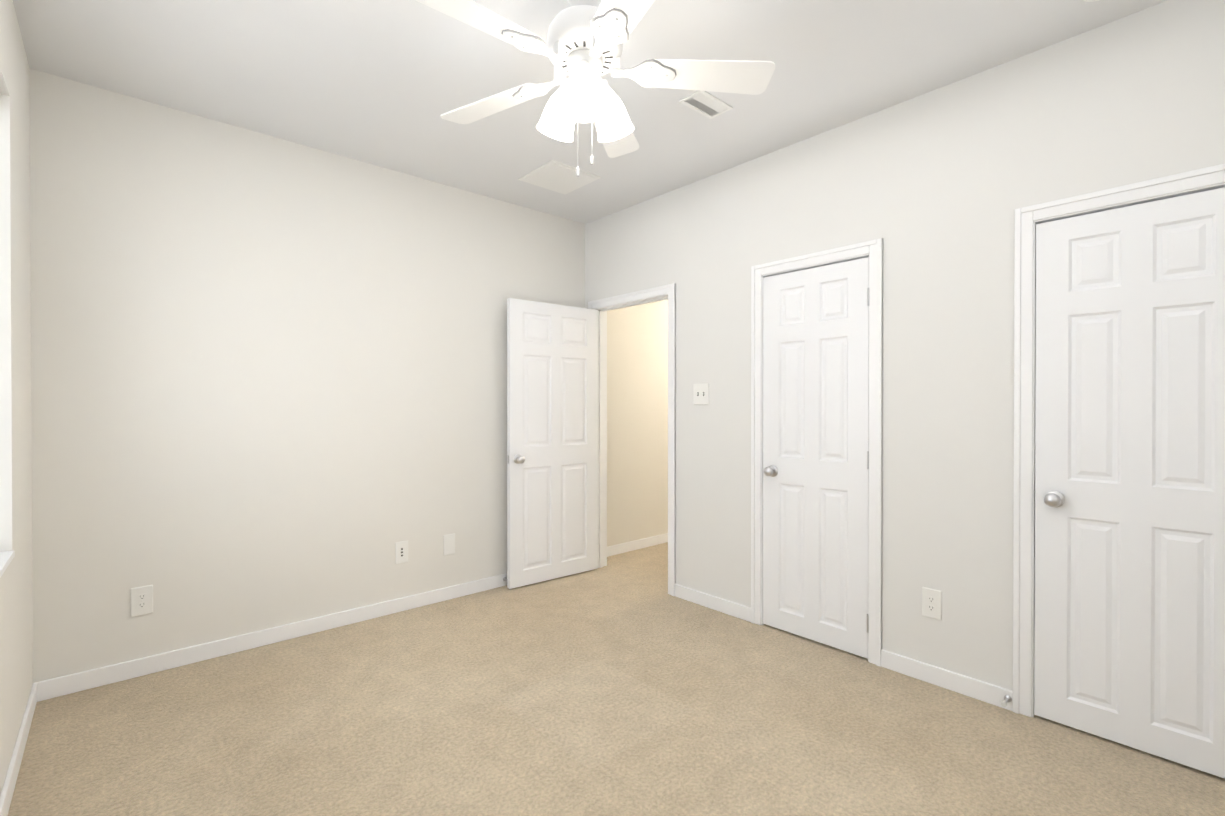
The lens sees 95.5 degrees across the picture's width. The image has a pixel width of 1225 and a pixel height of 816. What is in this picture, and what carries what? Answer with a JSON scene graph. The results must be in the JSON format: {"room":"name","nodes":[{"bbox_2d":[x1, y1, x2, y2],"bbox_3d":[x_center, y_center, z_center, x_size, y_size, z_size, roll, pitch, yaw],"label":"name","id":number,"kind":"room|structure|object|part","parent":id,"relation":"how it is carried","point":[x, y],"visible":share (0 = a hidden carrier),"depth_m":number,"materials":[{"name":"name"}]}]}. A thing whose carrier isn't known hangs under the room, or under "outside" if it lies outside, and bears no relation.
{"room":"empty bedroom","nodes":[
{"label":"empty bedroom","id":0,"kind":"room"},
{"bbox_2d":[0,0,32,795],"bbox_3d":[-1.256,-0.087,0.892,0.150,2.740,3.930,0,0,-42],"label":"wall","id":1,"kind":"structure","parent":0,"point":[16,650],"depth_m":2.00,"materials":[{"name":"beige paint"}]},
{"bbox_2d":[0,550,14,577],"bbox_3d":[-1.520,0.511,1.243,0.091,0.022,1.800,0,0,-42],"label":"window sill","id":2,"kind":"structure","parent":1,"relation":"attached to","point":[6,557],"depth_m":1.83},
{"bbox_2d":[0,683,36,815],"bbox_3d":[-1.190,1.241,0.949,0.013,0.085,3.917,0,0,-42],"label":"baseboard","id":3,"kind":"structure","parent":1,"relation":"attached to","point":[7,792],"depth_m":1.94,"materials":[{"name":"white wood"}]},
{"bbox_2d":[30,69,584,682],"bbox_3d":[-1.417,-0.100,3.469,3.353,2.740,0.120,0,0,-42],"label":"wall","id":4,"kind":"structure","parent":0,"point":[268,381],"depth_m":2.93,"materials":[{"name":"beige paint"}]},
{"bbox_2d":[131,585,152,616],"bbox_3d":[-2.240,0.917,2.648,0.082,0.135,0.010,0,0,-42],"label":"electrical outlet","id":5,"kind":"object","parent":4,"relation":"attached to","point":[142,600],"visible":1,"depth_m":2.65,"materials":[{"name":"plastic"}]},
{"bbox_2d":[33,573,506,701],"bbox_3d":[-1.361,1.228,3.436,3.083,0.085,0.013,0,0,-42],"label":"baseboard","id":6,"kind":"structure","parent":4,"relation":"attached to","point":[84,680],"depth_m":2.91,"materials":[{"name":"white wood"}]},
{"bbox_2d":[395,540,407,563],"bbox_3d":[-1.317,0.901,3.477,0.082,0.135,0.009,0,0,-42],"label":"jack wall plate","id":7,"kind":"object","parent":4,"relation":"attached to","point":[401,551],"visible":1,"depth_m":3.47,"materials":[{"name":"plastic"}]},
{"bbox_2d":[443,533,454,554],"bbox_3d":[-1.081,0.904,3.688,0.082,0.135,0.009,0,0,-42],"label":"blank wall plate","id":8,"kind":"object","parent":4,"relation":"attached to","point":[448,544],"visible":1,"depth_m":3.68,"materials":[{"name":"plastic"}]},
{"bbox_2d":[13,0,1166,223],"bbox_3d":[-0.081,-1.512,1.973,3.353,0.100,4.220,0,0,-42],"label":"ceiling","id":9,"kind":"structure","parent":0,"point":[381,82],"depth_m":2.39,"materials":[{"name":"paint"}]},
{"bbox_2d":[518,160,600,193],"bbox_3d":[-0.341,-1.465,3.554,0.380,0.010,0.380,0,0,-42],"label":"ceiling vent","id":10,"kind":"object","parent":9,"relation":"in","point":[557,176],"visible":0.94,"depth_m":3.53,"materials":[{"name":"white metal"}]},
{"bbox_2d":[416,0,774,176],"bbox_3d":[-0.131,-1.134,1.903,1.234,0.655,1.285,0,0,-42],"label":"ceiling fan","id":11,"kind":"object","parent":9,"relation":"hanging from","point":[583,47],"visible":1,"depth_m":1.91,"materials":[{"name":"white metal"}]},
{"bbox_3d":[-0.096,-1.299,1.929,0.264,0.325,0.264,0,0,-42],"label":"motor","id":12,"kind":"part","parent":11,"relation":"part of","materials":[{"name":"white metal"}]},
{"bbox_2d":[679,91,732,118],"bbox_3d":[0.452,-1.461,2.680,0.240,0.009,0.136,0,0,-42],"label":"ceiling vent","id":13,"kind":"object","parent":9,"relation":"in","point":[708,104],"visible":0.96,"depth_m":2.67,"materials":[{"name":"white metal"}]},
{"bbox_2d":[8,566,1224,815],"bbox_3d":[-0.064,1.328,1.969,3.353,0.100,4.170,0,0,-42],"label":"floor carpet","id":14,"kind":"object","parent":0,"point":[606,690],"visible":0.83,"depth_m":2.18,"materials":[{"name":"beige carpet"}]},
{"bbox_2d":[607,300,667,546],"bbox_3d":[0.669,-0.110,5.449,2.397,2.740,0.120,0,0,-42],"label":"wall","id":15,"kind":"structure","parent":0,"point":[637,422],"depth_m":4.97,"materials":[{"name":"paint"}]},
{"bbox_2d":[607,533,667,556],"bbox_3d":[0.741,1.218,5.430,2.325,0.085,0.013,0,0,-42],"label":"baseboard","id":16,"kind":"structure","parent":15,"relation":"attached to","point":[612,550],"depth_m":4.95,"materials":[{"name":"white wood"}]},
{"bbox_2d":[585,0,1224,690],"bbox_3d":[1.072,-0.098,3.116,0.120,2.740,4.130,0,0,-42],"label":"wall","id":17,"kind":"structure","parent":0,"point":[935,188],"depth_m":2.57,"materials":[{"name":"paint"}]},
{"bbox_2d":[588,283,675,595],"bbox_3d":[0.161,0.213,4.122,0.138,2.107,0.909,0,0,-42],"label":"door frame","id":18,"kind":"structure","parent":17,"relation":"attached to","point":[669,290],"depth_m":4.09,"materials":[{"name":"white wood"}]},
{"bbox_2d":[507,298,597,588],"bbox_3d":[-0.422,0.246,4.113,0.777,2.018,0.167,0,0,-39],"label":"entry door","id":19,"kind":"structure","parent":18,"relation":"attached to","point":[552,441],"depth_m":4.07,"materials":[{"name":"white paint"}]},
{"bbox_3d":[-0.686,0.358,3.900,0.099,0.066,0.167,0,0,-39],"label":"knob","id":20,"kind":"part","parent":19,"relation":"part of","materials":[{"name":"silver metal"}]},
{"bbox_2d":[693,383,708,404],"bbox_3d":[0.566,-0.089,3.576,0.019,0.135,0.125,0,0,-42],"label":"light switch","id":21,"kind":"object","parent":17,"relation":"attached to","point":[700,394],"visible":1,"depth_m":3.57,"materials":[{"name":"plastic"}]},
{"bbox_2d":[674,584,750,621],"bbox_3d":[0.623,1.227,3.524,0.013,0.085,0.606,0,0,-42],"label":"baseboard","id":22,"kind":"structure","parent":17,"relation":"attached to","point":[734,609],"depth_m":3.50,"materials":[{"name":"white wood"}]},
{"bbox_2d":[763,257,868,658],"bbox_3d":[1.097,0.252,3.030,0.167,2.018,0.616,0,0,-42],"label":"closet door","id":23,"kind":"structure","parent":17,"relation":"in","point":[815,434],"depth_m":3.00,"materials":[{"name":"white paint"}]},
{"bbox_3d":[0.924,0.361,3.223,0.167,0.066,0.099,0,0,-42],"label":"knob","id":24,"kind":"part","parent":23,"relation":"part of","materials":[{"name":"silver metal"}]},
{"bbox_2d":[751,238,882,666],"bbox_3d":[1.125,0.242,3.060,0.122,2.060,0.654,0,0,-42],"label":"door frame","id":25,"kind":"structure","parent":17,"relation":"in","point":[820,265],"depth_m":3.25,"materials":[{"name":"white wood"}]},
{"bbox_2d":[922,587,941,619],"bbox_3d":[1.476,0.905,2.574,0.010,0.135,0.082,0,0,-42],"label":"electrical outlet","id":26,"kind":"object","parent":17,"relation":"attached to","point":[931,603],"visible":1,"depth_m":2.57,"materials":[{"name":"plastic"}]},
{"bbox_2d":[881,649,1012,710],"bbox_3d":[1.506,1.232,2.541,0.013,0.085,0.540,0,0,-42],"label":"baseboard","id":27,"kind":"structure","parent":17,"relation":"attached to","point":[989,693],"depth_m":2.52,"materials":[{"name":"white wood"}]},
{"bbox_2d":[1001,695,1011,706],"bbox_3d":[1.642,1.226,2.323,0.075,0.028,0.028,0,0,-42],"label":"door stop","id":28,"kind":"object","parent":27,"relation":"attached to","point":[1007,698],"visible":1,"depth_m":2.33,"materials":[{"name":"silver metal"}]},
{"bbox_2d":[1013,164,1224,716],"bbox_3d":[1.984,0.247,2.102,0.122,2.060,0.652,0,0,-42],"label":"door frame","id":29,"kind":"structure","parent":17,"relation":"in","point":[1172,195],"depth_m":2.29,"materials":[{"name":"white wood"}]},
{"bbox_2d":[1034,187,1224,778],"bbox_3d":[1.956,0.256,2.073,0.167,2.018,0.614,0,0,-42],"label":"closet door","id":30,"kind":"structure","parent":17,"relation":"in","point":[1129,644],"depth_m":2.07,"materials":[{"name":"white paint"}]},
{"bbox_3d":[1.784,0.366,2.265,0.167,0.066,0.099,0,0,-42],"label":"knob","id":31,"kind":"part","parent":30,"relation":"part of","materials":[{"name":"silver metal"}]},
{"label":"outside","id":32,"kind":"structure","parent":0,"visible":0},
{"bbox_2d":[607,542,667,585],"bbox_3d":[1.164,1.312,4.995,2.517,0.100,1.466,0,0,-42],"label":"floor","id":33,"kind":"structure","parent":32,"point":[650,563],"depth_m":4.55,"materials":[{"name":"beige carpet"}]}
]}

